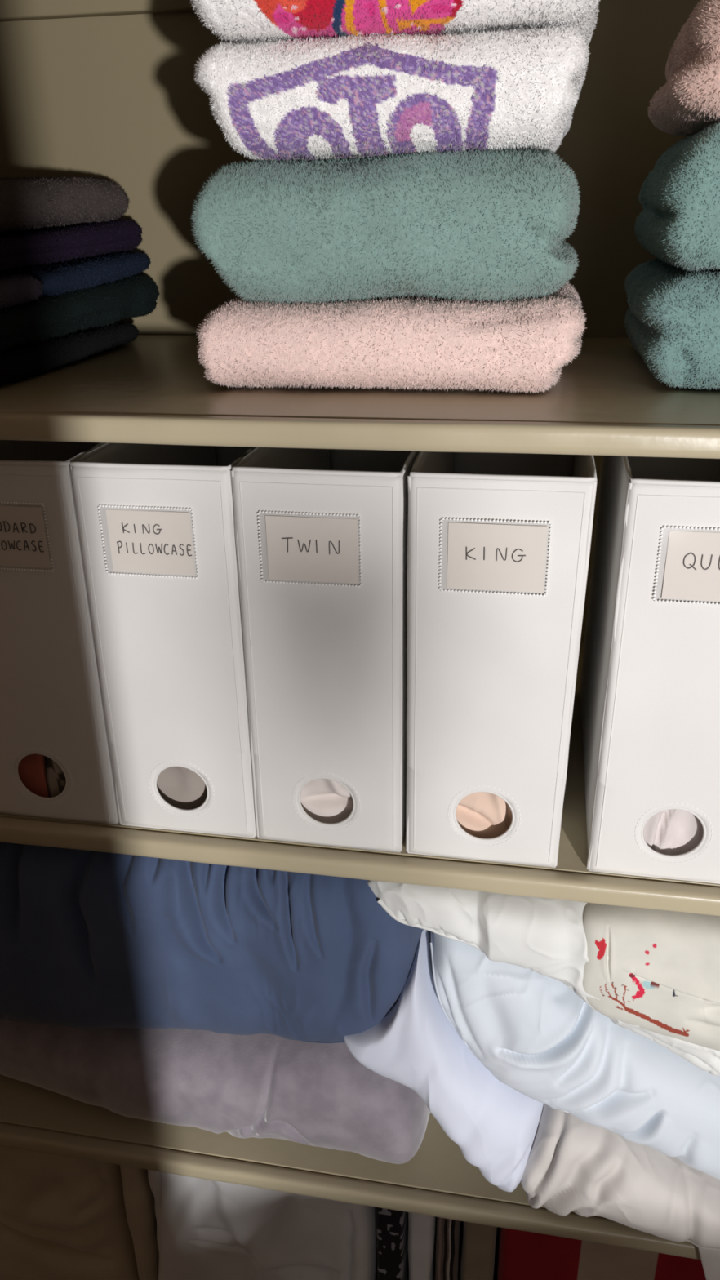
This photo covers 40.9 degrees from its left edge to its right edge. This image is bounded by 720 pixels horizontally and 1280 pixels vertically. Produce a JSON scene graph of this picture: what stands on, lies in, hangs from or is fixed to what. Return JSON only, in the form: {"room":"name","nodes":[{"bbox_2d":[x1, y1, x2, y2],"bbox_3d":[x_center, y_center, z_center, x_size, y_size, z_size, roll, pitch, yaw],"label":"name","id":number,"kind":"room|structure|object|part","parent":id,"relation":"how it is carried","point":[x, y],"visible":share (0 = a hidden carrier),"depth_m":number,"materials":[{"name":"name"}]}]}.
{"room":"linen closet","nodes":[
{"label":"linen closet","id":0,"kind":"room"},
{"bbox_2d":[0,0,700,642],"bbox_3d":[0.154,-0.056,1.331,1.940,2.540,0.020,3,24,10],"label":"wall","id":1,"kind":"structure","parent":0,"point":[117,99],"depth_m":1.14,"materials":[{"name":"beige paint"}]},
{"bbox_2d":[0,0,194,21],"bbox_3d":[0.139,-0.720,1.013,1.878,0.068,0.020,3,24,10],"label":"shelf","id":2,"kind":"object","parent":1,"relation":"attached to","point":[10,10],"depth_m":1.10,"materials":[{"name":"beige paint"}]},
{"bbox_2d":[0,1074,701,1259],"bbox_3d":[0.113,0.518,1.292,1.878,0.022,0.526,3,24,10],"label":"closet shelf","id":3,"kind":"object","parent":1,"relation":"attached to","point":[438,1180],"visible":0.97,"depth_m":1.10,"materials":[{"name":"beige paint"}]},
{"bbox_2d":[0,1018,430,1164],"bbox_3d":[-0.217,0.429,1.263,0.672,0.173,0.413,3,24,10],"label":"folded blanket","id":4,"kind":"object","parent":3,"relation":"on","point":[260,1085],"visible":0.38,"depth_m":1.07,"materials":[{"name":"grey fabric"}]},
{"bbox_2d":[0,841,424,1043],"bbox_3d":[-0.245,0.257,1.175,0.707,0.288,0.392,3,24,10],"label":"duvet","id":5,"kind":"object","parent":4,"relation":"on","point":[89,939],"visible":0.61,"depth_m":0.98,"materials":[{"name":"blue fabric"}]},
{"bbox_2d":[343,929,543,1191],"bbox_3d":[0.119,0.404,1.118,0.223,0.326,0.318,3,24,10],"label":"sheet","id":6,"kind":"object","parent":3,"relation":"on","point":[494,1125],"visible":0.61,"depth_m":0.98,"materials":[{"name":"white fabric"}]},
{"bbox_2d":[520,1103,719,1279],"bbox_3d":[0.372,0.524,1.103,0.394,0.172,0.324,3,24,10],"label":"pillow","id":7,"kind":"object","parent":3,"relation":"on","point":[587,1170],"visible":0.38,"depth_m":0.98,"materials":[{"name":"white fabric"}]},
{"bbox_2d":[430,931,719,1179],"bbox_3d":[0.300,0.375,1.051,0.450,0.293,0.304,3,24,10],"label":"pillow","id":8,"kind":"object","parent":7,"relation":"on","point":[532,1032],"visible":0.59,"depth_m":0.93,"materials":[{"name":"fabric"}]},
{"bbox_2d":[367,880,719,1075],"bbox_3d":[0.272,0.315,1.017,0.500,0.280,0.284,3,24,10],"label":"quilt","id":9,"kind":"object","parent":8,"relation":"on","point":[546,936],"visible":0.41,"depth_m":0.88,"materials":[{"name":"white fabric"}]},
{"bbox_2d":[582,902,719,1051],"bbox_3d":[0.355,0.306,0.917,0.301,0.181,0.154,3,24,10],"label":"folded cloth","id":10,"kind":"object","parent":9,"relation":"on","point":[660,975],"visible":0.64,"depth_m":0.85,"materials":[{"name":"fabric"}]},
{"bbox_2d":[0,334,719,458],"bbox_3d":[0.099,-0.255,0.947,1.878,0.022,0.526,3,24,10],"label":"closet shelf","id":11,"kind":"object","parent":1,"relation":"attached to","point":[150,388],"visible":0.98,"depth_m":0.76,"materials":[{"name":"beige paint"}]},
{"bbox_2d":[0,321,139,385],"bbox_3d":[-0.449,-0.313,1.032,0.327,0.035,0.363,3,24,10],"label":"hand towel","id":12,"kind":"object","parent":11,"relation":"on","point":[20,362],"visible":0.67,"depth_m":0.97,"materials":[{"name":"fabric"}]},
{"bbox_2d":[0,273,159,351],"bbox_3d":[-0.442,-0.357,1.040,0.336,0.058,0.428,3,24,10],"label":"hand towel","id":13,"kind":"object","parent":12,"relation":"on","point":[43,318],"visible":0.73,"depth_m":0.99,"materials":[{"name":"fabric"}]},
{"bbox_2d":[0,272,44,309],"bbox_3d":[-0.475,-0.311,0.874,0.331,0.037,0.198,3,24,10],"label":"hand towel","id":14,"kind":"object","parent":13,"relation":"on","point":[15,289],"visible":1,"depth_m":0.88,"materials":[{"name":"fabric"}]},
{"bbox_2d":[0,250,151,297],"bbox_3d":[-0.433,-0.412,1.082,0.332,0.036,0.278,3,24,10],"label":"hand towel","id":15,"kind":"object","parent":13,"relation":"on","point":[60,277],"visible":0.67,"depth_m":1.01,"materials":[{"name":"fabric"}]},
{"bbox_2d":[0,218,142,271],"bbox_3d":[-0.449,-0.405,0.993,0.332,0.047,0.419,3,24,10],"label":"hand towel","id":16,"kind":"object","parent":15,"relation":"on","point":[46,245],"visible":0.91,"depth_m":0.97,"materials":[{"name":"fabric"}]},
{"bbox_2d":[0,176,130,232],"bbox_3d":[-0.452,-0.436,0.974,0.329,0.060,0.387,3,24,10],"label":"hand towel","id":17,"kind":"object","parent":16,"relation":"on","point":[25,203],"visible":1,"depth_m":0.96,"materials":[{"name":"fabric"}]},
{"bbox_2d":[195,280,586,393],"bbox_3d":[0.043,-0.300,0.925,0.334,0.084,0.323,3,24,10],"label":"bath towel","id":18,"kind":"object","parent":11,"relation":"on","point":[522,344],"visible":0.73,"depth_m":0.79,"materials":[{"name":"fabric"}]},
{"bbox_2d":[190,147,580,304],"bbox_3d":[0.040,-0.381,0.890,0.325,0.121,0.347,3,24,10],"label":"bath towel","id":19,"kind":"object","parent":18,"relation":"on","point":[493,224],"visible":1,"depth_m":0.74,"materials":[{"name":"fabric"}]},
{"bbox_2d":[192,23,591,162],"bbox_3d":[0.044,-0.463,0.845,0.301,0.087,0.334,3,24,10],"label":"bath towel","id":20,"kind":"object","parent":19,"relation":"on","point":[350,96],"visible":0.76,"depth_m":0.70,"materials":[{"name":"fabric"}]},
{"bbox_2d":[189,0,600,45],"bbox_3d":[0.045,-0.539,0.803,0.312,0.100,0.328,3,24,10],"label":"bath towel","id":21,"kind":"object","parent":20,"relation":"on","point":[234,20],"visible":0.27,"depth_m":0.69,"materials":[{"name":"fabric"}]},
{"bbox_2d":[624,257,719,391],"bbox_3d":[0.417,-0.296,0.881,0.344,0.106,0.312,3,24,10],"label":"bath towel","id":22,"kind":"object","parent":11,"relation":"on","point":[672,319],"visible":0.86,"depth_m":0.78,"materials":[{"name":"fabric"}]},
{"bbox_2d":[634,121,719,271],"bbox_3d":[0.420,-0.388,0.836,0.341,0.117,0.317,3,24,10],"label":"bath towel","id":23,"kind":"object","parent":22,"relation":"on","point":[678,223],"visible":1,"depth_m":0.74,"materials":[{"name":"fabric"}]},
{"bbox_2d":[647,0,719,136],"bbox_3d":[0.411,-0.482,0.788,0.328,0.116,0.309,3,24,10],"label":"bath towel","id":24,"kind":"object","parent":23,"relation":"on","point":[689,101],"visible":0.97,"depth_m":0.72,"materials":[{"name":"fabric"}]},
{"bbox_2d":[0,642,719,915],"bbox_3d":[0.105,0.110,1.110,1.878,0.022,0.526,3,24,10],"label":"closet shelf","id":25,"kind":"object","parent":1,"relation":"attached to","point":[571,879],"visible":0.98,"depth_m":0.89,"materials":[{"name":"beige paint"}]},
{"bbox_2d":[0,440,119,824],"bbox_3d":[-0.273,-0.059,1.036,0.139,0.358,0.366,3,24,10],"label":"storage box","id":26,"kind":"object","parent":25,"relation":"on","point":[51,707],"visible":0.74,"depth_m":0.87,"materials":[{"name":"white cardboard"}]},
{"bbox_2d":[17,754,66,797],"bbox_3d":[-0.276,-0.016,1.037,0.124,0.268,0.301,3,24,10],"label":"sheets","id":27,"kind":"object","parent":26,"relation":"in","point":[42,775],"visible":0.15,"depth_m":0.95,"materials":[{"name":"fabric"}]},
{"bbox_3d":[-0.338,-0.063,1.050,0.003,0.354,0.354,3,24,10],"label":"panel","id":28,"kind":"part","parent":26,"relation":"part of","materials":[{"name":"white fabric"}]},
{"bbox_3d":[-0.208,-0.055,1.027,0.004,0.353,0.354,3,24,10],"label":"panel","id":29,"kind":"part","parent":26,"relation":"part of","materials":[{"name":"white cardboard"}]},
{"bbox_2d":[69,442,256,838],"bbox_3d":[-0.137,-0.051,1.012,0.138,0.358,0.365,3,24,10],"label":"storage box","id":30,"kind":"object","parent":25,"relation":"on","point":[156,525],"visible":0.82,"depth_m":0.84,"materials":[{"name":"white cardboard"}]},
{"bbox_3d":[-0.202,-0.054,1.026,0.004,0.353,0.354,3,24,10],"label":"panel","id":31,"kind":"part","parent":30,"relation":"part of","materials":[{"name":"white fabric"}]},
{"bbox_2d":[156,766,207,809],"bbox_3d":[-0.139,-0.006,1.016,0.125,0.263,0.298,3,24,10],"label":"sheets","id":32,"kind":"object","parent":30,"relation":"in","point":[182,788],"visible":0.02,"depth_m":0.93,"materials":[{"name":"fabric"}]},
{"bbox_3d":[-0.104,-0.122,1.175,0.132,0.354,0.002,3,24,10],"label":"panel","id":33,"kind":"part","parent":30,"relation":"part of","materials":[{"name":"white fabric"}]},
{"bbox_3d":[-0.072,-0.046,1.004,0.003,0.353,0.354,3,24,10],"label":"panel","id":34,"kind":"part","parent":30,"relation":"part of","materials":[{"name":"white cardboard"}]},
{"bbox_2d":[231,447,419,852],"bbox_3d":[0.000,-0.042,0.989,0.140,0.358,0.365,3,24,10],"label":"storage box","id":35,"kind":"object","parent":25,"relation":"on","point":[321,535],"visible":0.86,"depth_m":0.82,"materials":[{"name":"white cardboard"}]},
{"bbox_3d":[-0.065,-0.046,1.002,0.004,0.353,0.354,3,24,10],"label":"panel","id":36,"kind":"part","parent":35,"relation":"part of","materials":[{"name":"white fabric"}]},
{"bbox_2d":[300,778,353,823],"bbox_3d":[-0.003,-0.001,0.986,0.126,0.273,0.306,3,24,10],"label":"sheets","id":37,"kind":"object","parent":35,"relation":"in","point":[326,801],"visible":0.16,"depth_m":0.90,"materials":[{"name":"fabric"}]},
{"bbox_3d":[0.032,-0.114,1.151,0.132,0.354,0.002,3,24,10],"label":"panel","id":38,"kind":"part","parent":35,"relation":"part of","materials":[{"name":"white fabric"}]},
{"bbox_3d":[0.066,-0.038,0.980,0.004,0.354,0.354,3,24,10],"label":"panel","id":39,"kind":"part","parent":35,"relation":"part of","materials":[{"name":"white cardboard"}]},
{"bbox_2d":[405,451,597,867],"bbox_3d":[0.142,-0.034,0.964,0.143,0.358,0.364,3,24,10],"label":"storage box","id":40,"kind":"object","parent":25,"relation":"on","point":[499,544],"visible":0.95,"depth_m":0.79,"materials":[{"name":"white cardboard"}]},
{"bbox_3d":[0.075,-0.038,0.978,0.003,0.354,0.354,3,24,10],"label":"panel","id":41,"kind":"part","parent":40,"relation":"part of","materials":[{"name":"white cardboard"}]},
{"bbox_2d":[456,791,511,838],"bbox_3d":[0.136,0.007,0.963,0.124,0.273,0.303,3,24,10],"label":"sheets","id":42,"kind":"object","parent":40,"relation":"in","point":[482,815],"visible":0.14,"depth_m":0.88,"materials":[{"name":"fabric"}]},
{"bbox_3d":[0.174,-0.105,1.126,0.136,0.354,0.002,3,24,10],"label":"panel","id":43,"kind":"part","parent":40,"relation":"part of","materials":[{"name":"white cardboard"}]},
{"bbox_3d":[0.207,-0.030,0.955,0.008,0.354,0.354,3,24,10],"label":"panel","id":44,"kind":"part","parent":40,"relation":"part of","materials":[{"name":"white cardboard"}]},
{"bbox_2d":[579,455,719,884],"bbox_3d":[0.302,-0.024,0.936,0.143,0.358,0.364,3,24,10],"label":"storage box","id":45,"kind":"object","parent":25,"relation":"on","point":[650,685],"visible":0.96,"depth_m":0.79,"materials":[{"name":"white cardboard"}]},
{"bbox_3d":[0.236,-0.028,0.950,0.005,0.354,0.354,3,24,10],"label":"panel","id":46,"kind":"part","parent":45,"relation":"part of","materials":[{"name":"white cardboard"}]},
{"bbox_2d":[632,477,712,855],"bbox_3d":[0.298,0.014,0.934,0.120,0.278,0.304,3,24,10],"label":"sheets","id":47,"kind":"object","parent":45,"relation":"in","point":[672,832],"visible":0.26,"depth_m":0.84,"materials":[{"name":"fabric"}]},
{"bbox_3d":[0.335,-0.096,1.098,0.136,0.354,0.002,3,24,10],"label":"panel","id":48,"kind":"part","parent":45,"relation":"part of","materials":[{"name":"white cardboard"}]},
{"bbox_2d":[493,1226,498,1279],"bbox_3d":[0.119,0.895,1.461,1.878,0.022,0.526,3,24,10],"label":"closet shelf","id":49,"kind":"object","parent":1,"relation":"attached to","point":[497,1229],"visible":0.02,"depth_m":1.42,"materials":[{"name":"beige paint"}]},
{"bbox_2d":[0,1146,139,1279],"bbox_3d":[-0.426,0.700,1.445,0.324,0.364,0.395,3,24,10],"label":"blanket","id":50,"kind":"object","parent":49,"relation":"on","point":[62,1217],"visible":0.2,"depth_m":1.25,"materials":[{"name":"beige fabric"}]},
{"bbox_2d":[120,1164,159,1279],"bbox_3d":[-0.261,0.723,1.395,0.033,0.357,0.314,3,24,10],"label":"folded blanket","id":51,"kind":"object","parent":49,"relation":"on","point":[139,1198],"visible":0.14,"depth_m":1.24,"materials":[{"name":"beige fabric"}]},
{"bbox_2d":[147,1169,377,1279],"bbox_3d":[-0.098,0.723,1.375,0.304,0.369,0.380,3,24,10],"label":"folded blanket","id":52,"kind":"object","parent":49,"relation":"on","point":[207,1229],"visible":0.25,"depth_m":1.19,"materials":[{"name":"white fabric"}]},
{"bbox_2d":[376,1207,408,1279],"bbox_3d":[0.063,0.749,1.327,0.035,0.355,0.299,3,24,10],"label":"tablecloth","id":53,"kind":"object","parent":49,"relation":"on","point":[392,1225],"visible":0.14,"depth_m":1.16,"materials":[{"name":"fabric"}]},
{"bbox_2d":[407,1212,436,1279],"bbox_3d":[0.099,0.750,1.324,0.039,0.355,0.295,3,24,10],"label":"tablecloth","id":54,"kind":"object","parent":49,"relation":"on","point":[422,1228],"visible":0.2,"depth_m":1.16,"materials":[{"name":"white fabric"}]},
{"bbox_2d":[435,1217,463,1279],"bbox_3d":[0.131,0.751,1.320,0.029,0.354,0.289,3,24,10],"label":"tablecloth","id":55,"kind":"object","parent":49,"relation":"on","point":[449,1237],"visible":0.22,"depth_m":1.16,"materials":[{"name":"fabric"}]},
{"bbox_2d":[460,1221,497,1279],"bbox_3d":[0.168,0.753,1.316,0.048,0.354,0.284,3,24,10],"label":"tablecloth","id":56,"kind":"object","parent":49,"relation":"on","point":[478,1242],"visible":0.26,"depth_m":1.16,"materials":[{"name":"beige fabric"}]},
{"bbox_2d":[495,1227,706,1279],"bbox_3d":[0.407,0.757,1.288,0.435,0.361,0.332,3,24,10],"label":"folded blanket","id":57,"kind":"object","parent":49,"relation":"on","point":[521,1255],"visible":0.14,"depth_m":1.12,"materials":[{"name":"fabric"}]}
]}

